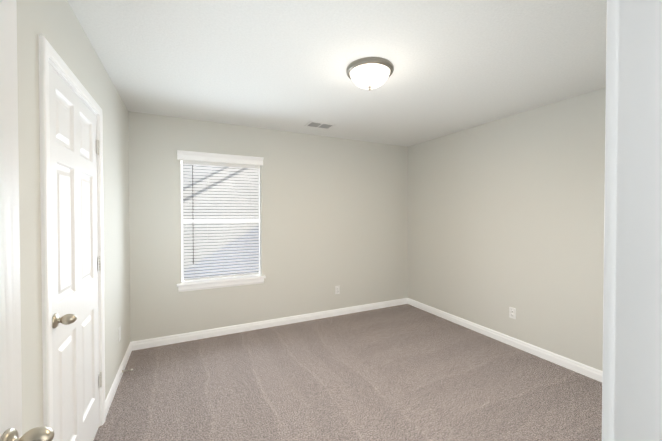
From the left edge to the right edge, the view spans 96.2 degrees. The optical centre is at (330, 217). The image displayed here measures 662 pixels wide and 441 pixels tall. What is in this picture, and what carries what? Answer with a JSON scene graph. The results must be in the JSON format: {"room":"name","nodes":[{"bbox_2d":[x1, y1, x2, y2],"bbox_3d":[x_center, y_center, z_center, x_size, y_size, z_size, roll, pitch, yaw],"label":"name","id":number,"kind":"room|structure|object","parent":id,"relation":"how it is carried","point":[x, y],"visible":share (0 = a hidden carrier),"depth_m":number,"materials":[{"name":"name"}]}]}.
{"room":"empty bedroom","nodes":[
{"label":"empty bedroom","id":0,"kind":"room"},
{"bbox_2d":[16,0,129,435],"bbox_3d":[-1.343,0.161,1.423,0.140,2.440,3.497,0,1,-26],"label":"wall","id":1,"kind":"structure","parent":0,"point":[56,24],"depth_m":1.31,"materials":[{"name":"paint"}]},
{"bbox_2d":[38,34,105,440],"bbox_3d":[-1.403,0.330,1.554,0.168,2.099,0.920,0,1,-26],"label":"door frame","id":2,"kind":"structure","parent":1,"relation":"attached to","point":[48,54],"depth_m":1.20,"materials":[{"name":"white wood"}]},
{"bbox_2d":[49,64,101,440],"bbox_3d":[-1.334,0.356,1.607,0.111,2.020,0.820,0,1,-26],"label":"closet door","id":3,"kind":"structure","parent":1,"relation":"in","point":[75,258],"depth_m":1.53,"materials":[{"name":"white wood"}]},
{"bbox_2d":[105,341,132,418],"bbox_3d":[-1.792,1.322,2.522,0.014,0.090,1.120,0,1,-26],"label":"baseboard","id":4,"kind":"structure","parent":1,"relation":"attached to","point":[110,396],"depth_m":2.39,"materials":[{"name":"white wood"}]},
{"bbox_2d":[118,326,120,341],"bbox_3d":[-1.799,0.992,2.534,0.014,0.114,0.070,0,1,-26],"label":"electrical outlet plate","id":5,"kind":"object","parent":1,"relation":"attached to","point":[119,333],"visible":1,"depth_m":2.51,"materials":[{"name":"white plastic"}]},
{"bbox_2d":[128,111,407,341],"bbox_3d":[-0.460,0.129,3.883,3.897,2.440,0.140,0,1,-26],"label":"wall","id":6,"kind":"structure","parent":0,"point":[333,212],"depth_m":3.73,"materials":[{"name":"paint"}]},
{"bbox_2d":[181,160,259,281],"bbox_3d":[-1.288,0.038,3.520,0.872,1.352,0.058,0,1,-26],"label":"window","id":7,"kind":"structure","parent":6,"relation":"in","point":[182,223],"depth_m":3.31,"materials":[{"name":"white"}]},
{"bbox_2d":[182,160,259,280],"bbox_3d":[-1.254,0.031,3.451,0.840,1.332,0.068,0,1,-26],"label":"window blind","id":8,"kind":"object","parent":7,"relation":"attached to","point":[220,220],"visible":1,"depth_m":3.44,"materials":[{"name":"white plastic"}]},
{"bbox_2d":[177,150,263,165],"bbox_3d":[-1.235,-0.676,3.388,0.925,0.093,0.046,0,1,-26],"label":"trim","id":9,"kind":"structure","parent":6,"relation":"attached to","point":[212,157],"depth_m":3.37,"materials":[{"name":"white wood"}]},
{"bbox_2d":[177,275,265,291],"bbox_3d":[-1.251,0.760,3.451,0.962,0.092,0.127,0,1,-26],"label":"window sill","id":10,"kind":"structure","parent":6,"relation":"attached to","point":[216,283],"depth_m":3.40,"materials":[{"name":"white wood"}]},
{"bbox_2d":[133,298,408,350],"bbox_3d":[-0.427,1.305,3.830,3.617,0.090,0.014,0,1,-26],"label":"baseboard","id":11,"kind":"structure","parent":6,"relation":"attached to","point":[178,338],"depth_m":3.59,"materials":[{"name":"white wood"}]},
{"bbox_2d":[335,286,339,293],"bbox_3d":[0.089,0.995,4.083,0.070,0.114,0.007,0,1,-26],"label":"electrical outlet","id":12,"kind":"object","parent":6,"relation":"attached to","point":[337,289],"visible":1,"depth_m":4.08,"materials":[{"name":"white plastic"}]},
{"bbox_2d":[67,0,606,146],"bbox_3d":[0.686,-1.111,1.536,3.897,0.100,5.337,0,1,-26],"label":"ceiling","id":13,"kind":"structure","parent":0,"point":[458,65],"depth_m":1.99,"materials":[{"name":"paint"}]},
{"bbox_2d":[304,121,335,128],"bbox_3d":[-0.131,-1.081,3.476,0.313,0.009,0.204,0,1,-26],"label":"ceiling vent","id":14,"kind":"object","parent":13,"relation":"in","point":[316,124],"visible":1,"depth_m":3.47,"materials":[{"name":"white metal"}]},
{"bbox_2d":[346,57,393,90],"bbox_3d":[0.278,-0.990,2.127,0.337,0.158,0.337,0,1,-26],"label":"ceiling light","id":15,"kind":"object","parent":13,"relation":"hanging from","point":[369,73],"visible":1,"depth_m":2.03,"materials":[{"name":"white glass"}]},
{"bbox_2d":[93,304,601,440],"bbox_3d":[0.686,1.429,1.568,3.897,0.100,5.337,0,1,-26],"label":"floor","id":16,"kind":"structure","parent":0,"point":[405,372],"depth_m":2.38,"materials":[{"name":"grey carpet"}]},
{"bbox_2d":[407,87,605,370],"bbox_3d":[2.403,0.149,2.318,0.140,2.440,5.197,0,1,-26],"label":"wall","id":17,"kind":"structure","parent":0,"point":[505,214],"depth_m":3.06,"materials":[{"name":"paint"}]},
{"bbox_2d":[409,298,601,381],"bbox_3d":[1.963,1.315,3.055,0.014,0.090,3.480,0,1,-26],"label":"baseboard","id":18,"kind":"structure","parent":17,"relation":"attached to","point":[580,368],"depth_m":3.07,"materials":[{"name":"white wood"}]},
{"bbox_2d":[509,307,515,318],"bbox_3d":[1.921,1.011,3.143,0.007,0.114,0.070,0,1,-26],"label":"electrical outlet","id":19,"kind":"object","parent":17,"relation":"attached to","point":[512,312],"visible":1,"depth_m":3.14,"materials":[{"name":"white plastic"}]},
{"bbox_3d":[1.082,0.171,0.589,3.757,2.440,0.140,0,1,-26],"label":"wall","id":20,"kind":"structure","parent":0,"visible":0},
{"bbox_2d":[0,0,53,440],"bbox_3d":[-0.525,0.372,0.291,0.187,2.017,0.792,0,1,-26],"label":"entry door","id":21,"kind":"structure","parent":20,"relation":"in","point":[10,376],"depth_m":0.61,"materials":[{"name":"white wood"}]},
{"bbox_2d":[602,0,661,440],"bbox_3d":[-0.055,0.347,0.041,0.856,2.102,0.158,0,1,-26],"label":"door frame","id":22,"kind":"structure","parent":20,"relation":"attached to","point":[632,358],"depth_m":0.24,"materials":[{"name":"white wood"}]}
]}

